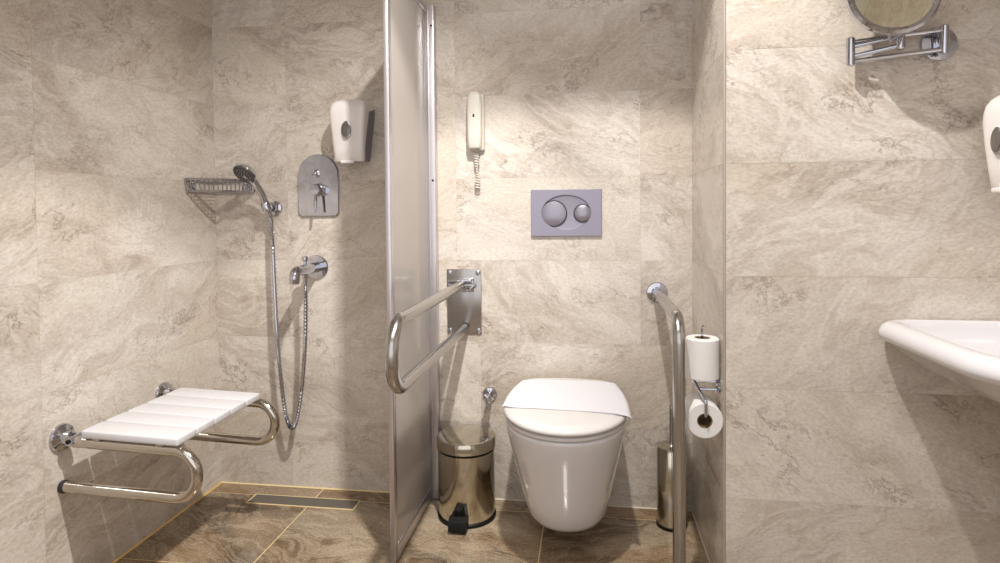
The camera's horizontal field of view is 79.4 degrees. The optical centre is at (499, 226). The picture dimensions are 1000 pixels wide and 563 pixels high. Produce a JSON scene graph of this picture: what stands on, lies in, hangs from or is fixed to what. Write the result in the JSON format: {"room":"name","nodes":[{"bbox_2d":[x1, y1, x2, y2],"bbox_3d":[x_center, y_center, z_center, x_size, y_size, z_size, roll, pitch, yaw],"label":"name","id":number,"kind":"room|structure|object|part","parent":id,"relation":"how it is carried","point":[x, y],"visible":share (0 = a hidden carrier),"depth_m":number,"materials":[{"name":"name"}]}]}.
{"room":"accessible bathroom","nodes":[
{"label":"accessible bathroom","id":0,"kind":"room"},
{"bbox_2d":[0,0,221,562],"bbox_3d":[-1.317,-0.183,0.998,0.001,2.470,2.750,0,2,8],"label":"wall","id":1,"kind":"structure","parent":0,"point":[109,292],"depth_m":1.79,"materials":[{"name":"beige stone"}]},
{"bbox_2d":[49,382,279,503],"bbox_3d":[-0.974,0.638,1.835,0.425,0.202,0.481,0,2,8],"label":"shower bench","id":2,"kind":"object","parent":1,"relation":"attached to","point":[158,426],"visible":1,"depth_m":1.67,"materials":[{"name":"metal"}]},
{"bbox_3d":[-0.998,0.659,1.635,0.415,0.170,0.031,0,2,8],"label":"rail","id":3,"kind":"part","parent":2,"relation":"part of","materials":[{"name":"metal"}]},
{"bbox_3d":[-0.940,0.648,2.034,0.415,0.170,0.031,0,2,8],"label":"rail","id":4,"kind":"part","parent":2,"relation":"part of","materials":[{"name":"metal"}]},
{"bbox_2d":[111,481,221,562],"bbox_3d":[-1.303,1.049,1.030,0.006,0.006,2.750,0,2,8],"label":"trim","id":5,"kind":"structure","parent":1,"relation":"attached to","point":[218,484],"depth_m":2.06,"materials":[{"name":"gold metal"}]},
{"bbox_2d":[184,178,254,192],"bbox_3d":[-1.042,-0.155,2.252,0.178,0.051,0.191,0,2,8],"label":"basket","id":6,"kind":"object","parent":1,"relation":"attached to","point":[192,181],"visible":0.91,"depth_m":2.23,"materials":[{"name":"silver metal"}]},
{"bbox_3d":[-1.134,-0.157,2.221,0.004,0.040,0.030,0,2,8],"label":"wall plate","id":7,"kind":"part","parent":6,"relation":"part of","materials":[{"name":"silver metal"}]},
{"bbox_3d":[-0.988,-0.162,2.338,0.030,0.040,0.004,0,2,8],"label":"wall plate","id":8,"kind":"part","parent":6,"relation":"part of","materials":[{"name":"silver metal"}]},
{"bbox_2d":[115,483,708,562],"bbox_3d":[-0.074,1.046,0.849,2.488,0.001,2.750,0,2,8],"label":"floor","id":9,"kind":"structure","parent":0,"point":[220,527],"depth_m":1.98,"materials":[{"name":"brown tile"}]},
{"bbox_2d":[246,494,360,509],"bbox_3d":[-0.726,1.014,2.221,0.417,0.004,0.072,0,2,8],"label":"floor drain","id":10,"kind":"object","parent":9,"relation":"on","point":[267,499],"visible":1,"depth_m":2.22,"materials":[{"name":"metal"}]},
{"bbox_2d":[383,0,440,562],"bbox_3d":[-0.284,0.107,2.013,0.046,1.815,0.457,0,2,8],"label":"screen","id":11,"kind":"object","parent":9,"relation":"on","point":[409,26],"visible":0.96,"depth_m":2.00,"materials":[{"name":"glass"}]},
{"bbox_3d":[-0.329,0.113,1.804,0.016,1.815,0.030,0,2,8],"label":"post","id":12,"kind":"part","parent":11,"relation":"part of","materials":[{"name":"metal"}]},
{"bbox_3d":[-0.296,0.099,2.014,0.006,1.755,0.396,0,2,8],"label":"glass pane","id":13,"kind":"part","parent":11,"relation":"part of","materials":[{"name":"glass"}]},
{"bbox_3d":[-0.290,0.988,2.037,0.018,0.048,0.402,0,2,8],"label":"rail","id":14,"kind":"part","parent":11,"relation":"part of","materials":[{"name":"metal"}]},
{"bbox_3d":[-0.306,-0.786,1.991,0.018,0.026,0.402,0,2,8],"label":"rail","id":15,"kind":"part","parent":11,"relation":"part of","materials":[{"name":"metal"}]},
{"bbox_2d":[437,424,495,532],"bbox_3d":[-0.120,0.867,2.098,0.207,0.291,0.247,0,2,8],"label":"pedal bin","id":16,"kind":"object","parent":9,"relation":"on","point":[466,452],"visible":1,"depth_m":2.03,"materials":[{"name":"metal"}]},
{"bbox_3d":[-0.118,0.744,2.114,0.207,0.046,0.207,0,2,8],"label":"lid","id":17,"kind":"part","parent":16,"relation":"part of","materials":[{"name":"metal"}]},
{"bbox_2d":[656,405,686,531],"bbox_3d":[0.578,0.804,2.031,0.101,0.407,0.101,0,2,8],"label":"toilet brush","id":18,"kind":"object","parent":9,"relation":"on","point":[664,520],"visible":0.7,"depth_m":2.00,"materials":[{"name":"metal"}]},
{"bbox_3d":[0.578,0.739,2.029,0.095,0.013,0.095,0,2,8],"label":"lid","id":19,"kind":"part","parent":18,"relation":"part of","materials":[{"name":"metal"}]},
{"bbox_3d":[0.577,0.669,2.027,0.013,0.135,0.013,0,2,8],"label":"handle","id":20,"kind":"part","parent":18,"relation":"part of","materials":[{"name":"metal"}]},
{"bbox_2d":[211,0,691,509],"bbox_3d":[-0.224,-0.225,2.227,1.804,2.470,0.001,0,2,8],"label":"wall","id":21,"kind":"structure","parent":0,"point":[578,94],"depth_m":2.21,"materials":[{"name":"beige stone"}]},
{"bbox_2d":[261,201,282,214],"bbox_3d":[-0.872,-0.072,2.290,0.059,0.055,0.071,0,2,8],"label":"holder","id":22,"kind":"object","parent":21,"relation":"attached to","point":[276,207],"visible":0.94,"depth_m":2.29,"materials":[{"name":"silver metal"}]},
{"bbox_2d":[233,164,307,429],"bbox_3d":[-0.845,0.267,2.254,0.268,0.998,0.116,-1,2,-6],"label":"shower","id":23,"kind":"object","parent":22,"relation":"hanging from","point":[245,173],"visible":1,"depth_m":2.25,"materials":[{"name":"silver metal"}]},
{"bbox_3d":[-0.906,-0.127,2.250,0.110,0.166,0.031,-2,2,-45],"label":"handle","id":24,"kind":"part","parent":23,"relation":"part of","materials":[{"name":"silver metal"}]},
{"bbox_2d":[222,481,389,492],"bbox_3d":[-0.681,1.010,2.326,0.858,0.005,0.006,0,2,8],"label":"trim","id":25,"kind":"structure","parent":21,"relation":"attached to","point":[222,481],"depth_m":2.33,"materials":[{"name":"tile"}]},
{"bbox_2d":[289,255,327,284],"bbox_3d":[-0.716,0.157,2.210,0.093,0.100,0.197,0,2,8],"label":"spout","id":26,"kind":"object","parent":21,"relation":"attached to","point":[316,266],"visible":1,"depth_m":2.22,"materials":[{"name":"silver metal"}]},
{"bbox_2d":[302,274,308,282],"bbox_3d":[-0.715,0.189,2.213,0.022,0.037,0.022,0,2,8],"label":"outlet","id":27,"kind":"object","parent":26,"relation":"attached to","point":[305,277],"depth_m":2.21,"materials":[{"name":"silver metal"}]},
{"bbox_3d":[-0.716,0.125,2.211,0.025,0.036,0.025,0,2,8],"label":"diverter knob","id":28,"kind":"part","parent":26,"relation":"part of","materials":[{"name":"silver metal"}]},
{"bbox_2d":[298,154,339,216],"bbox_3d":[-0.695,-0.157,2.269,0.164,0.236,0.056,0,2,8],"label":"shower valve","id":29,"kind":"object","parent":21,"relation":"attached to","point":[318,175],"visible":1,"depth_m":2.28,"materials":[{"name":"silver metal"}]},
{"bbox_3d":[-0.690,-0.091,2.253,0.012,0.074,0.022,0,2,8],"label":"lever","id":30,"kind":"part","parent":29,"relation":"part of","materials":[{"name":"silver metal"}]},
{"bbox_3d":[-0.688,-0.139,2.264,0.052,0.052,0.047,0,2,8],"label":"knob","id":31,"kind":"part","parent":29,"relation":"part of","materials":[{"name":"silver metal"}]},
{"bbox_2d":[330,100,374,163],"bbox_3d":[-0.544,-0.347,2.210,0.138,0.234,0.120,0,2,8],"label":"soap dispenser","id":32,"kind":"object","parent":21,"relation":"attached to","point":[351,121],"visible":1,"depth_m":2.17,"materials":[{"name":"white plastic"}]},
{"bbox_3d":[-0.541,-0.343,2.229,0.135,0.199,0.081,0,2,8],"label":"tank","id":33,"kind":"part","parent":32,"relation":"part of","materials":[{"name":"grey plastic"}]},
{"bbox_2d":[385,269,481,393],"bbox_3d":[-0.194,0.287,1.804,0.130,0.239,0.854,0,2,8],"label":"grab bar","id":34,"kind":"object","parent":21,"relation":"attached to","point":[463,292],"visible":1,"depth_m":1.91,"materials":[{"name":"metal"}]},
{"bbox_3d":[-0.132,0.276,2.224,0.130,0.239,0.006,0,2,8],"label":"wall plate","id":35,"kind":"part","parent":34,"relation":"part of","materials":[{"name":"metal"}]},
{"bbox_2d":[467,91,484,188],"bbox_3d":[-0.087,-0.312,2.179,0.060,0.350,0.049,0,2,8],"label":"telephone","id":36,"kind":"object","parent":21,"relation":"attached to","point":[475,100],"visible":1,"depth_m":2.16,"materials":[{"name":"plastic"}]},
{"bbox_3d":[-0.083,-0.211,2.190,0.025,0.147,0.018,0,2,8],"label":"coiled cord","id":37,"kind":"part","parent":36,"relation":"part of","materials":[{"name":"plastic"}]},
{"bbox_2d":[483,387,496,408],"bbox_3d":[-0.042,0.624,2.190,0.054,0.067,0.066,0,2,8],"label":"angle valve","id":38,"kind":"object","parent":21,"relation":"attached to","point":[489,393],"visible":1,"depth_m":2.21,"materials":[{"name":"silver metal"}]},
{"bbox_3d":[-0.046,0.616,2.163,0.031,0.033,0.012,0,2,8],"label":"handle","id":39,"kind":"part","parent":38,"relation":"part of","materials":[{"name":"silver metal"}]},
{"bbox_2d":[504,378,626,531],"bbox_3d":[0.210,0.740,1.911,0.382,0.390,0.550,0,2,8],"label":"toilet","id":40,"kind":"object","parent":21,"relation":"attached to","point":[566,461],"visible":0.76,"depth_m":1.73,"materials":[{"name":"white ceramic"}]},
{"bbox_3d":[0.205,0.558,1.887,0.382,0.026,0.510,0,2,8],"label":"lid","id":41,"kind":"part","parent":40,"relation":"part of","materials":[{"name":"white plastic"}]},
{"bbox_3d":[0.205,0.578,1.887,0.376,0.016,0.500,0,2,8],"label":"seat","id":42,"kind":"part","parent":40,"relation":"part of","materials":[{"name":"white plastic"}]},
{"bbox_2d":[502,380,631,418],"bbox_3d":[0.214,0.548,1.935,0.386,0.012,0.351,0,2,8],"label":"lid","id":43,"kind":"object","parent":40,"relation":"on","point":[570,395],"visible":1,"depth_m":1.93,"materials":[{"name":"white plastic"}]},
{"bbox_2d":[531,189,601,235],"bbox_3d":[0.237,-0.050,2.155,0.253,0.168,0.016,0,2,8],"label":"flush plate","id":44,"kind":"object","parent":21,"relation":"attached to","point":[561,212],"visible":1,"depth_m":2.15,"materials":[{"name":"grey plastic"}]},
{"bbox_2d":[495,498,691,511],"bbox_3d":[0.212,1.005,2.195,0.946,0.005,0.005,0,2,8],"label":"trim","id":45,"kind":"structure","parent":21,"relation":"attached to","point":[495,498],"depth_m":2.16,"materials":[{"name":"silver metal"}]},
{"bbox_2d":[646,282,685,562],"bbox_3d":[0.516,0.608,1.856,0.076,0.811,0.563,0,2,8],"label":"grab rail","id":46,"kind":"object","parent":21,"relation":"attached to","point":[657,292],"visible":1,"depth_m":1.60,"materials":[{"name":"silver metal"}]},
{"bbox_2d":[692,0,722,562],"bbox_3d":[0.633,-0.223,1.849,0.001,2.470,0.498,0,2,8],"label":"wall","id":47,"kind":"structure","parent":0,"point":[707,15],"depth_m":1.81,"materials":[{"name":"beige stone"}]},
{"bbox_2d":[692,510,710,562],"bbox_3d":[0.642,1.010,1.881,0.005,0.005,0.498,0,2,8],"label":"trim","id":48,"kind":"structure","parent":47,"relation":"attached to","point":[692,510],"depth_m":1.95,"materials":[{"name":"silver metal"}]},
{"bbox_2d":[691,325,720,417],"bbox_3d":[0.562,0.391,1.662,0.083,0.241,0.101,1,2,44],"label":"toilet roll holder","id":49,"kind":"object","parent":47,"relation":"attached to","point":[717,388],"visible":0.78,"depth_m":1.66,"materials":[{"name":"silver metal"}]},
{"bbox_3d":[0.549,0.469,1.667,0.028,0.087,0.119,0,2,8],"label":"hanging arm","id":50,"kind":"part","parent":49,"relation":"part of","materials":[{"name":"silver metal"}]},
{"bbox_2d":[686,334,719,381],"bbox_3d":[0.562,0.363,1.672,0.089,0.112,0.089,0,2,8],"label":"toilet roll","id":51,"kind":"object","parent":49,"relation":"on","point":[702,355],"visible":0.98,"depth_m":1.64,"materials":[{"name":"paper"}]},
{"bbox_2d":[686,392,723,438],"bbox_3d":[0.560,0.523,1.675,0.098,0.098,0.100,0,2,8],"label":"toilet roll","id":52,"kind":"object","parent":49,"relation":"on","point":[700,426],"visible":0.8,"depth_m":1.63,"materials":[{"name":"paper"}]},
{"bbox_2d":[726,0,999,562],"bbox_3d":[0.934,-0.218,1.554,0.684,2.470,0.001,0,2,8],"label":"wall","id":53,"kind":"structure","parent":0,"point":[860,198],"depth_m":1.57,"materials":[{"name":"beige stone"}]},
{"bbox_2d":[723,0,725,562],"bbox_3d":[0.598,-0.216,1.605,0.008,2.468,0.008,0,2,8],"label":"trim","id":54,"kind":"structure","parent":53,"relation":"attached to","point":[724,1],"depth_m":1.61,"materials":[{"name":"grey metal"}]},
{"bbox_2d":[846,0,957,66],"bbox_3d":[0.994,-0.531,1.472,0.295,0.254,0.126,0,2,8],"label":"mirror","id":55,"kind":"object","parent":53,"relation":"attached to","point":[898,20],"visible":1,"depth_m":1.45,"materials":[{"name":"silver metal"}]},
{"bbox_3d":[0.934,-0.449,1.498,0.108,0.052,0.011,0,2,21],"label":"short arm","id":56,"kind":"part","parent":55,"relation":"part of","materials":[{"name":"silver metal"}]},
{"bbox_3d":[0.991,-0.452,1.503,0.217,0.080,0.014,0,2,8],"label":"long arm","id":57,"kind":"part","parent":55,"relation":"part of","materials":[{"name":"silver metal"}]},
{"bbox_3d":[1.105,-0.461,1.516,0.087,0.087,0.011,0,2,8],"label":"wall plate","id":58,"kind":"part","parent":55,"relation":"part of","materials":[{"name":"silver metal"}]},
{"bbox_3d":[1.109,-0.189,0.390,0.001,2.470,2.252,0,2,8],"label":"wall","id":59,"kind":"structure","parent":0,"visible":0},
{"bbox_2d":[878,319,999,403],"bbox_3d":[1.079,0.409,1.263,0.320,0.332,0.559,0,2,8],"label":"washbasin","id":60,"kind":"object","parent":59,"relation":"attached to","point":[966,353],"visible":1,"depth_m":1.37,"materials":[{"name":"white ceramic"}]},
{"bbox_2d":[983,95,999,192],"bbox_3d":[1.193,-0.196,1.374,0.120,0.234,0.138,0,2,8],"label":"soap dispenser","id":61,"kind":"object","parent":59,"relation":"attached to","point":[991,116],"visible":1,"depth_m":1.40,"materials":[{"name":"white plastic"}]}
]}

